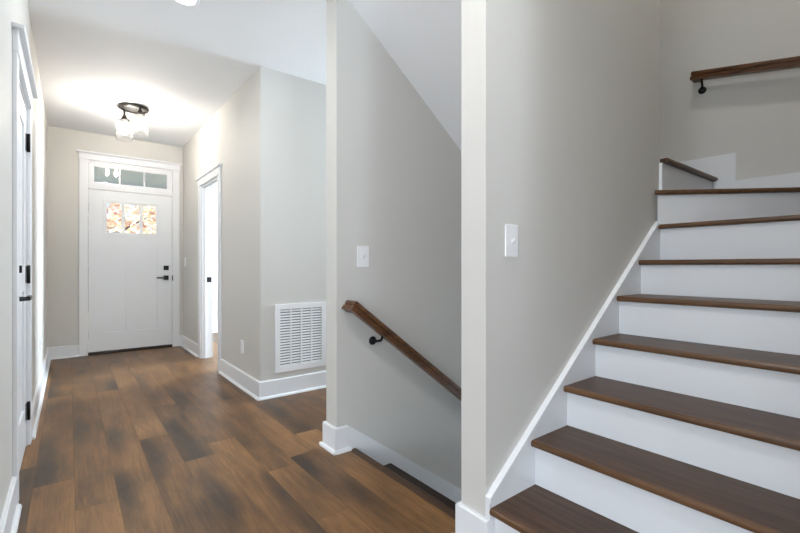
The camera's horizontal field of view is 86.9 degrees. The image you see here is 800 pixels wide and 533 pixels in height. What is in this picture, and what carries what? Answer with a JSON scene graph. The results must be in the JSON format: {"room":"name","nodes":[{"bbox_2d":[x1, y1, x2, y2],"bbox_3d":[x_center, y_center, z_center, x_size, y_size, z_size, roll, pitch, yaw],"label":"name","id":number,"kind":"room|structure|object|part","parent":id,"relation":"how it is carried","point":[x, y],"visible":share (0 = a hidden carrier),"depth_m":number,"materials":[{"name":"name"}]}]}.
{"room":"entrance hallway","nodes":[
{"label":"entrance hallway","id":0,"kind":"room"},
{"bbox_2d":[0,0,46,518],"bbox_3d":[-2.826,-0.280,3.179,0.120,2.745,4.650,0,0,-38],"label":"wall","id":1,"kind":"structure","parent":0,"point":[17,11],"depth_m":1.85,"materials":[{"name":"beige paint"}]},
{"bbox_2d":[19,79,26,445],"bbox_3d":[-2.089,0.060,2.238,0.120,2.065,0.770,0,0,-38],"label":"trim","id":2,"kind":"structure","parent":1,"relation":"attached to","point":[20,86],"depth_m":2.56,"materials":[{"name":"white paint"}]},
{"bbox_2d":[11,22,37,503],"bbox_3d":[-2.023,0.001,2.289,0.046,2.185,1.010,0,0,-38],"label":"trim","id":3,"kind":"structure","parent":1,"relation":"attached to","point":[22,68],"depth_m":1.91,"materials":[{"name":"white paint"}]},
{"bbox_2d":[19,87,31,471],"bbox_3d":[-2.041,0.069,2.284,0.096,2.032,0.740,0,0,-38],"label":"door","id":4,"kind":"structure","parent":1,"relation":"in","point":[24,139],"depth_m":2.46,"materials":[{"name":"white paint"}]},
{"bbox_3d":[-2.059,-0.412,2.261,0.018,0.830,0.498,0,0,-38],"label":"panel","id":5,"kind":"part","parent":4,"relation":"part of","materials":[{"name":"white paint"}]},
{"bbox_3d":[-2.059,0.493,2.261,0.018,0.700,0.498,0,0,-38],"label":"panel","id":6,"kind":"part","parent":4,"relation":"part of","materials":[{"name":"white paint"}]},
{"bbox_3d":[-1.863,0.158,2.089,0.058,0.060,0.145,0,0,-38],"label":"lever handle","id":7,"kind":"part","parent":4,"relation":"part of","materials":[{"name":"black metal"}]},
{"bbox_2d":[0,347,50,532],"bbox_3d":[-2.728,1.020,3.179,0.034,0.145,4.530,0,0,-38],"label":"baseboard","id":8,"kind":"structure","parent":1,"relation":"attached to","point":[9,521],"depth_m":1.89,"materials":[{"name":"white paint"}]},
{"bbox_2d":[47,126,182,346],"bbox_3d":[-3.568,-0.280,5.488,1.561,2.745,0.140,0,0,-38],"label":"wall","id":9,"kind":"structure","parent":0,"point":[62,143],"depth_m":5.07,"materials":[{"name":"beige paint"}]},
{"bbox_2d":[49,335,181,359],"bbox_3d":[-3.561,1.020,5.382,1.407,0.145,0.034,0,0,-38],"label":"baseboard","id":10,"kind":"structure","parent":9,"relation":"attached to","point":[69,351],"depth_m":5.04,"materials":[{"name":"white paint"}]},
{"bbox_2d":[76,149,181,356],"bbox_3d":[-3.458,-0.160,5.454,1.154,2.505,0.048,0,0,-38],"label":"trim","id":11,"kind":"structure","parent":9,"relation":"attached to","point":[84,156],"depth_m":5.35,"materials":[{"name":"white paint"}]},
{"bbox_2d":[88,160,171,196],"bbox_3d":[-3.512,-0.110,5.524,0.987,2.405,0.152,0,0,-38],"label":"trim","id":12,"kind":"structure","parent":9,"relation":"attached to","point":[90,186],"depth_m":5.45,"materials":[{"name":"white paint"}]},
{"bbox_2d":[88,344,171,355],"bbox_3d":[-3.507,1.078,5.516,0.920,0.030,0.170,0,0,-38],"label":"door sill","id":13,"kind":"structure","parent":9,"relation":"attached to","point":[168,345],"depth_m":5.43,"materials":[{"name":"brown metal"}]},
{"bbox_2d":[88,189,172,352],"bbox_3d":[-3.473,0.053,5.473,0.938,2.012,0.104,0,0,-38],"label":"door","id":14,"kind":"structure","parent":9,"relation":"in","point":[130,277],"depth_m":5.45,"materials":[{"name":"white paint"}]},
{"bbox_3d":[-3.625,0.281,5.389,0.207,1.099,0.016,0,0,-38],"label":"panel","id":15,"kind":"part","parent":14,"relation":"part of","materials":[{"name":"white paint"}]},
{"bbox_3d":[-3.486,-0.622,5.493,0.624,0.454,0.056,0,0,-38],"label":"lite frame","id":16,"kind":"part","parent":14,"relation":"part of","materials":[{"name":"white paint"}]},
{"bbox_3d":[-3.360,0.281,5.597,0.236,1.099,0.016,0,0,-38],"label":"panel","id":17,"kind":"part","parent":14,"relation":"part of","materials":[{"name":"white paint"}]},
{"bbox_3d":[-3.186,0.151,5.667,0.147,0.060,0.056,0,0,-38],"label":"lever handle","id":18,"kind":"part","parent":14,"relation":"part of","materials":[{"name":"black metal"}]},
{"bbox_2d":[88,163,171,191],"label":"transom window","id":19,"kind":"structure","parent":0,"point":[104,175],"depth_m":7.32,"materials":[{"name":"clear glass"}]},
{"bbox_2d":[28,0,325,146],"bbox_3d":[-1.409,-1.712,0.420,10.540,0.120,12.640,0,0,-38],"label":"ceiling","id":20,"kind":"structure","parent":0,"point":[180,63],"depth_m":3.29,"materials":[{"name":"white paint"}]},
{"bbox_2d":[116,102,148,141],"bbox_3d":[-2.756,-1.482,4.359,0.288,0.339,0.334,0,0,-38],"label":"ceiling light","id":21,"kind":"object","parent":20,"relation":"attached to","point":[138,110],"visible":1,"depth_m":4.34,"materials":[{"name":"white glass"}]},
{"bbox_2d":[119,115,129,124],"bbox_3d":[-2.866,-1.525,4.389,0.094,0.092,0.094,0,0,-38],"label":"socket","id":22,"kind":"object","parent":21,"relation":"attached to","point":[124,119],"depth_m":4.37,"materials":[{"name":"brown metal"}]},
{"bbox_3d":[-2.866,-1.415,4.389,0.152,0.205,0.152,0,0,-38],"label":"lamp shade","id":23,"kind":"part","parent":21,"relation":"part of","materials":[{"name":"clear glass"}]},
{"bbox_3d":[-2.866,-1.426,4.389,0.044,0.106,0.044,0,0,-38],"label":"bulb","id":24,"kind":"part","parent":21,"relation":"part of","materials":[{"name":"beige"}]},
{"bbox_3d":[-2.762,-1.644,4.378,0.212,0.016,0.212,0,0,-38],"label":"canopy plate","id":25,"kind":"part","parent":21,"relation":"part of","materials":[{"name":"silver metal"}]},
{"bbox_2d":[135,110,145,119],"bbox_3d":[-2.659,-1.553,4.319,0.094,0.092,0.094,0,0,-38],"label":"socket","id":26,"kind":"object","parent":21,"relation":"attached to","point":[139,114],"depth_m":4.30,"materials":[{"name":"brown metal"}]},
{"bbox_3d":[-2.659,-1.444,4.319,0.152,0.205,0.152,0,0,-38],"label":"lamp shade","id":27,"kind":"part","parent":21,"relation":"part of","materials":[{"name":"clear glass"}]},
{"bbox_3d":[-2.659,-1.454,4.319,0.044,0.106,0.044,0,0,-38],"label":"bulb","id":28,"kind":"part","parent":21,"relation":"part of","materials":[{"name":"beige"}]},
{"bbox_2d":[173,0,199,6],"bbox_3d":[-1.325,-1.648,2.598,0.164,0.008,0.164,0,0,-38],"label":"recessed light","id":29,"kind":"object","parent":20,"relation":"in","point":[187,3],"visible":1,"depth_m":2.63,"materials":[{"name":"white plastic"}]},
{"bbox_2d":[17,332,454,532],"bbox_3d":[-1.426,1.093,0.407,10.217,0.001,12.399,0,0,-38],"label":"floor","id":30,"kind":"structure","parent":0,"point":[53,506],"depth_m":2.33,"materials":[{"name":"brown wood"}]},
{"bbox_2d":[485,152,799,532],"bbox_3d":[1.446,0.137,2.220,2.546,1.912,1.650,0,0,-38],"label":"staircase","id":31,"kind":"structure","parent":30,"relation":"on","point":[677,409],"depth_m":1.72,"materials":[{"name":"white paint"}]},
{"bbox_2d":[183,66,325,381],"bbox_3d":[-1.154,-0.280,6.058,3.182,2.745,4.080,0,0,-38],"label":"wall","id":32,"kind":"structure","parent":0,"point":[268,138],"depth_m":3.72,"materials":[{"name":"beige paint"}]},
{"bbox_2d":[195,163,222,371],"bbox_3d":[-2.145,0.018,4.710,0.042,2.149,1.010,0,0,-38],"label":"trim","id":33,"kind":"structure","parent":32,"relation":"attached to","point":[215,171],"depth_m":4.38,"materials":[{"name":"white paint"}]},
{"bbox_2d":[241,340,243,354],"bbox_3d":[-1.432,0.731,3.826,0.009,0.124,0.078,0,0,-38],"label":"electrical outlet","id":34,"kind":"object","parent":32,"relation":"attached to","point":[242,341],"visible":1,"depth_m":3.81,"materials":[{"name":"white plastic"}]},
{"bbox_2d":[181,323,325,400],"bbox_3d":[-1.167,1.020,5.950,3.096,0.145,3.994,0,0,-38],"label":"baseboard","id":35,"kind":"structure","parent":32,"relation":"attached to","point":[280,387],"depth_m":3.69,"materials":[{"name":"white paint"}]},
{"bbox_2d":[275,302,325,372],"bbox_3d":[-0.862,0.608,3.687,0.476,0.574,0.014,0,0,-38],"label":"air vent","id":36,"kind":"object","parent":32,"relation":"in","point":[300,328],"visible":0.99,"depth_m":3.68,"materials":[{"name":"white plastic"}]},
{"bbox_2d":[326,0,460,488],"bbox_3d":[0.785,-0.332,3.470,3.042,8.050,0.126,0,0,-38],"label":"wall","id":37,"kind":"structure","parent":0,"point":[393,171],"depth_m":2.71,"materials":[{"name":"beige paint"}]},
{"bbox_2d":[319,421,351,454],"bbox_3d":[0.740,1.020,3.435,2.996,0.145,0.194,0,0,-38],"label":"baseboard","id":38,"kind":"structure","parent":37,"relation":"attached to","point":[335,440],"depth_m":2.50,"materials":[{"name":"white paint"}]},
{"bbox_2d":[357,246,368,266],"bbox_3d":[-0.222,-0.061,2.587,0.084,0.130,0.022,0,0,-38],"label":"light switch","id":39,"kind":"object","parent":37,"relation":"attached to","point":[362,251],"visible":1,"depth_m":2.59,"materials":[{"name":"white plastic"}]},
{"bbox_2d":[342,300,460,400],"bbox_3d":[0.540,1.035,3.127,2.168,1.669,0.112,0,0,-38],"label":"handrail","id":40,"kind":"object","parent":37,"relation":"attached to","point":[350,306],"visible":0.52,"depth_m":2.63,"materials":[{"name":"brown wood"}]},
{"bbox_2d":[348,425,460,518],"bbox_3d":[0.933,2.029,2.869,2.392,2.167,1.004,0,0,-38],"label":"staircase","id":41,"kind":"structure","parent":37,"relation":"attached to","point":[437,491],"depth_m":2.59,"materials":[{"name":"white paint"}]},
{"bbox_2d":[349,0,460,149],"bbox_3d":[0.937,-0.813,2.872,2.542,2.202,1.004,0,0,-38],"label":"ceiling","id":42,"kind":"structure","parent":0,"point":[422,37],"depth_m":2.56,"materials":[{"name":"white paint"}]},
{"bbox_2d":[461,0,659,516],"bbox_3d":[0.922,-0.332,2.142,1.617,8.050,0.126,0,0,-38],"label":"wall","id":43,"kind":"structure","parent":0,"point":[560,99],"depth_m":1.82,"materials":[{"name":"beige paint"}]},
{"bbox_2d":[455,501,489,532],"bbox_3d":[0.297,1.020,1.661,0.108,0.145,0.180,0,0,-38],"label":"baseboard","id":44,"kind":"structure","parent":43,"relation":"attached to","point":[467,520],"depth_m":1.64,"materials":[{"name":"white paint"}]},
{"bbox_2d":[505,224,517,256],"bbox_3d":[0.450,-0.102,1.678,0.080,0.129,0.022,0,0,-38],"label":"light switch","id":45,"kind":"object","parent":43,"relation":"attached to","point":[511,231],"visible":1,"depth_m":1.68,"materials":[{"name":"white plastic"}]},
{"bbox_2d":[660,0,799,188],"bbox_3d":[2.376,-1.632,3.193,0.120,5.450,2.274,0,0,-38],"label":"wall","id":46,"kind":"structure","parent":0,"point":[756,116],"depth_m":3.06,"materials":[{"name":"beige paint"}]},
{"bbox_2d":[690,56,799,93],"bbox_3d":[2.555,-1.308,2.796,0.088,0.326,1.072,0,0,-38],"label":"handrail","id":47,"kind":"object","parent":46,"relation":"attached to","point":[790,62],"visible":1,"depth_m":2.94,"materials":[{"name":"brown wood"}]},
{"label":"outside","id":48,"kind":"structure","parent":0,"visible":0},
{"bbox_3d":[-30.737,1.393,39.214,120.000,0.100,80.350,0,0,-38],"label":"ground","id":49,"kind":"structure","parent":48,"visible":0},
{"bbox_2d":[107,203,155,233],"bbox_3d":[-9.278,-1.287,12.473,4.015,5.268,4.036,0,0,-38],"label":"autumn tree","id":50,"kind":"object","parent":49,"relation":"on","point":[110,222],"visible":0.13,"depth_m":12.72,"materials":[{"name":"orange plant"}]},
{"bbox_2d":[107,204,155,233],"bbox_3d":[-10.546,-1.685,19.026,5.096,6.063,5.248,0,0,-38],"label":"autumn tree","id":51,"kind":"object","parent":49,"relation":"on","point":[145,207],"visible":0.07,"depth_m":18.25,"materials":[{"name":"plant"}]}
]}

